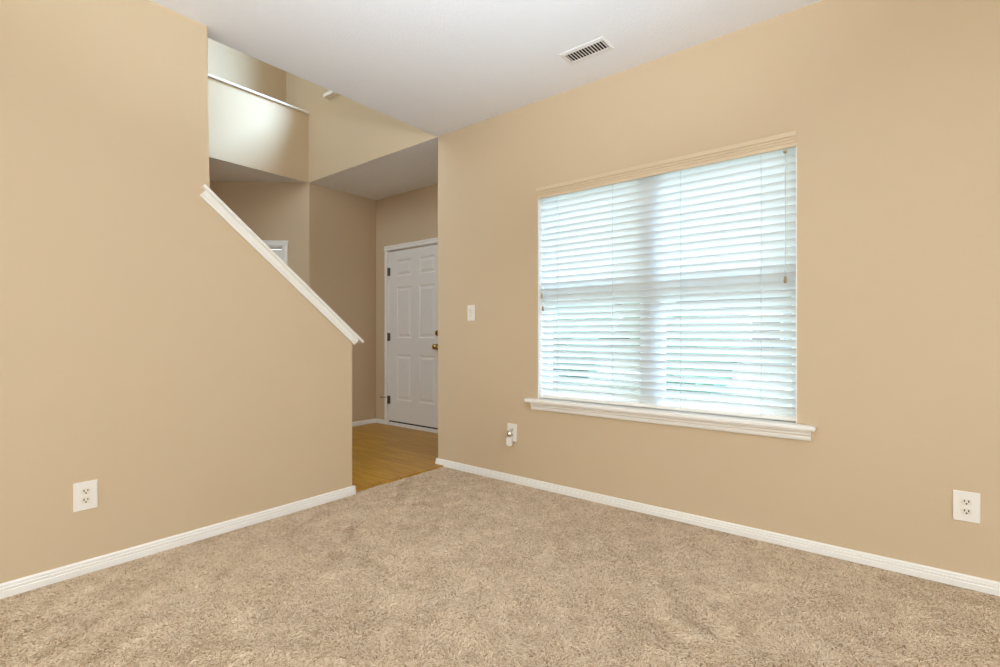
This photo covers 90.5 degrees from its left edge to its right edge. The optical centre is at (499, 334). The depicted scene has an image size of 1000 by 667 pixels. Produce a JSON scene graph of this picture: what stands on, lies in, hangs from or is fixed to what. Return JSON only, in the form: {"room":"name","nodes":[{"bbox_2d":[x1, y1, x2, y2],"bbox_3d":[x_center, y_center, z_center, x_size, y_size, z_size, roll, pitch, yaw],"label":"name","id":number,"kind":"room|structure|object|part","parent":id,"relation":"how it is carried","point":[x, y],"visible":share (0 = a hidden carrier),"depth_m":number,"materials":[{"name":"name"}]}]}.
{"room":"empty living room","nodes":[
{"label":"empty living room","id":0,"kind":"room"},
{"bbox_2d":[0,0,351,588],"bbox_3d":[-2.473,-0.218,1.464,0.107,2.776,4.686,0,0,39],"label":"wall","id":1,"kind":"structure","parent":0,"point":[149,352],"depth_m":2.30,"materials":[{"name":"beige paint"}]},
{"bbox_2d":[73,479,97,511],"bbox_3d":[-1.826,0.708,2.183,0.009,0.125,0.084,0,0,39],"label":"wall outlet","id":2,"kind":"object","parent":1,"relation":"attached to","point":[85,494],"visible":1,"depth_m":2.18,"materials":[{"name":"white plastic"}]},
{"bbox_2d":[81,497,90,503],"bbox_3d":[-1.824,0.728,2.181,0.003,0.028,0.034,0,0,39],"label":"receptacle","id":3,"kind":"object","parent":2,"relation":"attached to","point":[84,500],"depth_m":2.18,"materials":[{"name":"white plastic"}]},
{"bbox_2d":[81,488,90,494],"bbox_3d":[-1.824,0.689,2.181,0.003,0.028,0.034,0,0,39],"label":"receptacle","id":4,"kind":"object","parent":2,"relation":"attached to","point":[84,491],"depth_m":2.18,"materials":[{"name":"white plastic"}]},
{"bbox_2d":[0,485,355,598],"bbox_3d":[-2.419,1.022,1.520,0.122,0.057,4.560,0,0,39],"label":"baseboard","id":5,"kind":"structure","parent":1,"relation":"attached to","point":[17,586],"depth_m":2.38,"materials":[{"name":"white paint"}]},
{"bbox_2d":[199,184,363,344],"bbox_3d":[-1.277,-0.356,2.964,0.163,0.839,0.995,0,0,39],"label":"trim","id":6,"kind":"structure","parent":1,"relation":"attached to","point":[207,195],"depth_m":2.84,"materials":[{"name":"white paint"}]},
{"bbox_2d":[208,38,285,102],"bbox_3d":[-3.837,-3.215,3.777,0.130,2.670,4.521,0,0,39],"label":"wall","id":7,"kind":"structure","parent":0,"point":[227,63],"depth_m":5.16,"materials":[{"name":"beige paint"}]},
{"bbox_2d":[209,181,308,285],"bbox_3d":[-3.193,-0.217,5.215,2.360,2.775,0.110,0,0,-3],"label":"wall","id":8,"kind":"structure","parent":0,"point":[271,210],"depth_m":5.21,"materials":[{"name":"beige paint"}]},
{"bbox_2d":[262,240,287,264],"bbox_3d":[-2.668,0.029,5.234,0.876,2.043,0.128,0,0,-3],"label":"door","id":9,"kind":"structure","parent":8,"relation":"in","point":[281,245],"depth_m":5.20,"materials":[{"name":"white paint"}]},
{"bbox_2d":[208,77,375,421],"bbox_3d":[-3.199,-0.576,3.824,0.110,3.492,5.390,0,0,39],"label":"wall","id":10,"kind":"structure","parent":0,"point":[342,225],"depth_m":5.34,"materials":[{"name":"beige paint"}]},
{"bbox_2d":[208,74,308,113],"bbox_3d":[-3.470,-2.333,3.484,0.154,0.022,4.521,0,0,39],"label":"trim","id":11,"kind":"structure","parent":10,"relation":"on","point":[209,75],"depth_m":4.77,"materials":[{"name":"white paint"}]},
{"bbox_2d":[323,91,338,98],"bbox_3d":[-1.097,-3.384,4.531,1.545,2.032,0.195,0,0,39],"label":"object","id":12,"kind":"structure","parent":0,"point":[328,95],"depth_m":4.90,"materials":[{"name":"white plastic"}]},
{"bbox_2d":[376,184,437,419],"bbox_3d":[-0.665,-0.217,5.340,2.180,2.775,0.140,0,0,39],"label":"wall","id":13,"kind":"structure","parent":0,"point":[410,216],"depth_m":5.69,"materials":[{"name":"beige paint"}]},
{"bbox_2d":[380,237,437,432],"bbox_3d":[-0.921,0.009,5.497,1.042,2.083,0.214,0,0,39],"label":"door","id":14,"kind":"structure","parent":13,"relation":"in","point":[410,397],"depth_m":5.52,"materials":[{"name":"white paint"}]},
{"bbox_3d":[-0.682,0.125,5.224,0.066,0.066,0.070,0,0,39],"label":"knob","id":15,"kind":"part","parent":14,"relation":"part of","materials":[{"name":"gold metal"}]},
{"bbox_2d":[150,0,821,199],"bbox_3d":[-0.934,-1.752,1.442,9.940,0.296,6.570,0,0,39],"label":"ceiling","id":16,"kind":"structure","parent":0,"point":[437,68],"depth_m":2.76,"materials":[{"name":"white paint"}]},
{"bbox_2d":[558,36,613,64],"bbox_3d":[0.488,-1.602,2.802,0.280,0.006,0.142,0,0,39],"label":"ceiling vent","id":17,"kind":"object","parent":16,"relation":"in","point":[600,45],"visible":1,"depth_m":2.79,"materials":[{"name":"white metal"}]},
{"bbox_2d":[0,423,999,666],"bbox_3d":[-0.931,1.105,1.478,9.900,0.130,6.550,0,0,39],"label":"floor","id":18,"kind":"structure","parent":0,"point":[442,566],"depth_m":1.98,"materials":[{"name":"beige carpet"}]},
{"bbox_2d":[286,0,999,596],"bbox_3d":[0.990,-1.690,2.909,8.760,5.720,0.140,0,0,39],"label":"wall","id":19,"kind":"structure","parent":0,"point":[893,106],"depth_m":2.38,"materials":[{"name":"beige paint"}]},
{"bbox_2d":[467,305,474,320],"bbox_3d":[-0.222,-0.168,3.779,0.072,0.120,0.010,0,0,39],"label":"light switch","id":20,"kind":"object","parent":19,"relation":"attached to","point":[470,308],"visible":1,"depth_m":3.77,"materials":[{"name":"white plastic"}]},
{"bbox_2d":[507,423,516,441],"bbox_3d":[0.086,0.695,3.534,0.084,0.125,0.009,0,0,39],"label":"wall outlet","id":21,"kind":"object","parent":19,"relation":"attached to","point":[513,427],"visible":0.82,"depth_m":3.52,"materials":[{"name":"white plastic"}]},
{"bbox_2d":[506,430,512,445],"bbox_3d":[0.069,0.732,3.514,0.037,0.113,0.043,0,0,39],"label":"night light","id":22,"kind":"object","parent":21,"relation":"attached to","point":[509,440],"visible":1,"depth_m":3.50,"materials":[{"name":"white plastic"}]},
{"bbox_2d":[524,146,815,440],"bbox_3d":[0.889,-0.245,2.952,1.697,1.519,0.197,0,0,39],"label":"window","id":23,"kind":"structure","parent":19,"relation":"in","point":[718,422],"depth_m":2.87,"materials":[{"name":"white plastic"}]},
{"bbox_2d":[536,130,796,420],"bbox_3d":[0.876,-0.286,2.938,1.540,1.432,0.088,0,0,39],"label":"window blind","id":24,"kind":"object","parent":23,"relation":"attached to","point":[735,202],"visible":0.88,"depth_m":2.84,"materials":[{"name":"white plastic"}]},
{"bbox_3d":[0.712,-0.266,3.092,0.003,1.363,0.050,0,0,39],"label":"ladder cord","id":25,"kind":"part","parent":24,"relation":"part of","materials":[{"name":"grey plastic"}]},
{"bbox_3d":[0.888,0.420,2.951,1.524,0.020,0.048,0,0,39],"label":"rail","id":26,"kind":"part","parent":24,"relation":"part of","materials":[{"name":"white paint"}]},
{"bbox_3d":[1.040,-0.266,2.830,0.003,1.363,0.050,0,0,39],"label":"ladder cord","id":27,"kind":"part","parent":24,"relation":"part of","materials":[{"name":"white fabric"}]},
{"bbox_3d":[1.427,-0.612,2.478,0.002,0.633,0.002,0,0,39],"label":"pull cord","id":28,"kind":"part","parent":24,"relation":"part of","materials":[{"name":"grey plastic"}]},
{"bbox_3d":[0.869,0.449,2.926,1.697,0.023,0.131,0,0,39],"label":"sill","id":29,"kind":"part","parent":23,"relation":"part of","materials":[{"name":"white paint"}]},
{"bbox_3d":[0.928,-0.281,3.003,1.538,1.449,0.060,0,0,39],"label":"frame","id":30,"kind":"part","parent":23,"relation":"part of","materials":[{"name":"white plastic"}]},
{"bbox_2d":[352,418,999,595],"bbox_3d":[1.388,1.022,3.048,8.030,0.057,0.883,0,0,39],"label":"baseboard","id":31,"kind":"structure","parent":19,"relation":"attached to","point":[974,583],"depth_m":2.54,"materials":[{"name":"white paint"}]},
{"bbox_2d":[953,490,979,523],"bbox_3d":[1.938,0.713,2.057,0.084,0.125,0.009,0,0,39],"label":"wall outlet","id":32,"kind":"object","parent":19,"relation":"attached to","point":[966,505],"visible":1,"depth_m":2.05,"materials":[{"name":"white plastic"}]},
{"bbox_2d":[961,508,971,514],"bbox_3d":[1.936,0.733,2.055,0.034,0.028,0.003,0,0,39],"label":"receptacle","id":33,"kind":"object","parent":32,"relation":"attached to","point":[964,511],"depth_m":2.05,"materials":[{"name":"white plastic"}]},
{"bbox_2d":[961,498,971,505],"bbox_3d":[1.936,0.694,2.055,0.034,0.028,0.003,0,0,39],"label":"receptacle","id":34,"kind":"object","parent":32,"relation":"attached to","point":[964,501],"depth_m":2.05,"materials":[{"name":"white plastic"}]},
{"label":"outside","id":35,"kind":"structure","parent":0,"visible":0},
{"bbox_2d":[553,364,791,406],"bbox_3d":[7.861,1.450,21.884,65.000,0.200,35.979,0,0,39],"label":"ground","id":36,"kind":"structure","parent":35,"point":[601,364],"depth_m":12.73,"materials":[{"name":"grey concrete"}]},
{"bbox_2d":[553,298,615,377],"bbox_3d":[2.159,0.116,15.012,2.587,2.583,2.609,0,0,39],"label":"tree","id":37,"kind":"object","parent":36,"relation":"on","point":[598,298],"visible":0.12,"depth_m":14.32,"materials":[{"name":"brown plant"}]},
{"bbox_2d":[622,296,740,392],"bbox_3d":[4.392,0.152,12.239,2.752,2.880,2.518,0,0,15],"label":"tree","id":38,"kind":"object","parent":36,"relation":"on","point":[636,296],"visible":0.09,"depth_m":11.21,"materials":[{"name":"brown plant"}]},
{"bbox_2d":[596,255,791,364],"bbox_3d":[10.232,-1.275,24.457,10.300,5.350,8.000,0,0,39],"label":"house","id":39,"kind":"structure","parent":36,"relation":"on","point":[787,255],"depth_m":19.96,"materials":[{"name":"grey"}]},
{"bbox_3d":[5.698,-0.200,23.503,1.000,1.100,0.035,0,0,39],"label":"pane","id":40,"kind":"part","parent":39,"relation":"part of","materials":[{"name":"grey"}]},
{"bbox_3d":[10.545,-0.200,19.637,1.000,1.100,0.035,0,0,39],"label":"pane","id":41,"kind":"part","parent":39,"relation":"part of","materials":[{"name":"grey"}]}
]}

